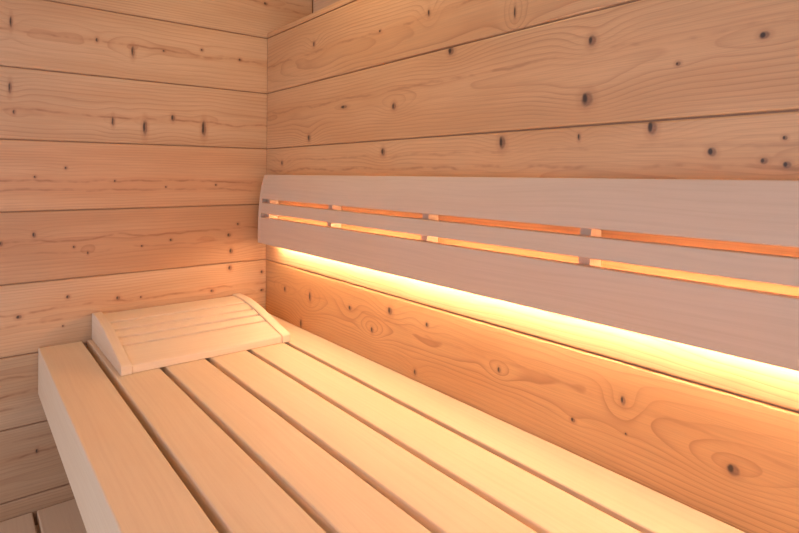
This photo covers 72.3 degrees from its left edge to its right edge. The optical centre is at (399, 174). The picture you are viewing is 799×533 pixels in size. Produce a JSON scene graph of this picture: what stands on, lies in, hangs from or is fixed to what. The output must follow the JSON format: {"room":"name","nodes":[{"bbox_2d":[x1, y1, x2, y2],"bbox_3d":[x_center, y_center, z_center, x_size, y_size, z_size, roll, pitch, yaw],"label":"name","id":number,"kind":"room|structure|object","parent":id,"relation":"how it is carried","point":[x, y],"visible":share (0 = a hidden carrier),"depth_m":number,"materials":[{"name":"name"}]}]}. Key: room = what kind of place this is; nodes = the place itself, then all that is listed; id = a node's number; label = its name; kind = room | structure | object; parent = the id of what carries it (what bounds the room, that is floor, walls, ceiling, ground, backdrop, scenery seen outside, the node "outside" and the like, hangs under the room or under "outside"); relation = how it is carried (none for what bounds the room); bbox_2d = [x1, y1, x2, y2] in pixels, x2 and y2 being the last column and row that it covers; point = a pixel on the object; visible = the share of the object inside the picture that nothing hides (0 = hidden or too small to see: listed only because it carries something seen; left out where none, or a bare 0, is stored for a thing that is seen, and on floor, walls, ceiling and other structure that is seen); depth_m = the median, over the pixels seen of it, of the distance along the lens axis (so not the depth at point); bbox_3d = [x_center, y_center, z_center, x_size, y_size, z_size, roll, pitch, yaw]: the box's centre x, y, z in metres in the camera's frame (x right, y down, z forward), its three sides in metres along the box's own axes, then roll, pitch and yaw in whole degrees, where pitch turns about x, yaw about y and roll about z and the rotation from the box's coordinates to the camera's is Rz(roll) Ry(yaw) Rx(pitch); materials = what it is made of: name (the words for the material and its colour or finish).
{"room":"sauna","nodes":[
{"label":"sauna","id":0,"kind":"room"},
{"bbox_2d":[0,0,312,524],"bbox_3d":[-1.212,0.249,1.314,2.299,2.204,0.057,0,0,-39],"label":"wall","id":1,"kind":"structure","parent":0,"point":[133,133],"depth_m":1.58,"materials":[{"name":"beige wood"}]},
{"bbox_2d":[313,0,340,12],"bbox_3d":[0.442,-0.651,1.089,0.051,0.380,2.394,0,0,-39],"label":"wall","id":2,"kind":"structure","parent":0,"point":[318,5],"depth_m":1.94,"materials":[{"name":"beige wood"}]},
{"bbox_2d":[266,0,798,532],"bbox_3d":[0.346,0.441,1.016,0.177,1.841,2.390,0,0,-39],"label":"wall","id":3,"kind":"structure","parent":0,"point":[622,89],"depth_m":0.96,"materials":[{"name":"beige wood"}]},
{"bbox_2d":[38,314,744,532],"bbox_3d":[0.015,0.535,0.764,0.653,0.124,2.335,0,0,-39],"label":"bench","id":4,"kind":"object","parent":3,"relation":"attached to","point":[308,433],"visible":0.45,"depth_m":0.92,"materials":[{"name":"brown wood"}]},
{"bbox_2d":[92,293,290,375],"bbox_3d":[-0.588,0.430,1.543,0.435,0.075,0.361,0,0,-39],"label":"headrest cover","id":5,"kind":"object","parent":4,"relation":"on","point":[143,339],"visible":1,"depth_m":1.49,"materials":[{"name":"brown wood"}]},
{"bbox_2d":[258,175,798,371],"bbox_3d":[0.262,0.117,0.937,0.054,0.224,2.261,0,0,-39],"label":"backrest","id":6,"kind":"object","parent":3,"relation":"attached to","point":[750,324],"visible":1,"depth_m":0.86,"materials":[{"name":"brown wood"}]},
{"bbox_3d":[-0.535,1.384,0.340,2.147,0.057,2.432,0,0,-39],"label":"floor","id":7,"kind":"structure","parent":0,"visible":0},
{"bbox_2d":[0,499,86,532],"bbox_3d":[-0.333,1.131,0.487,0.654,0.451,2.335,0,0,-39],"label":"bench","id":8,"kind":"object","parent":7,"relation":"on","point":[65,517],"visible":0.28,"depth_m":1.42,"materials":[{"name":"brown wood"}]}
]}

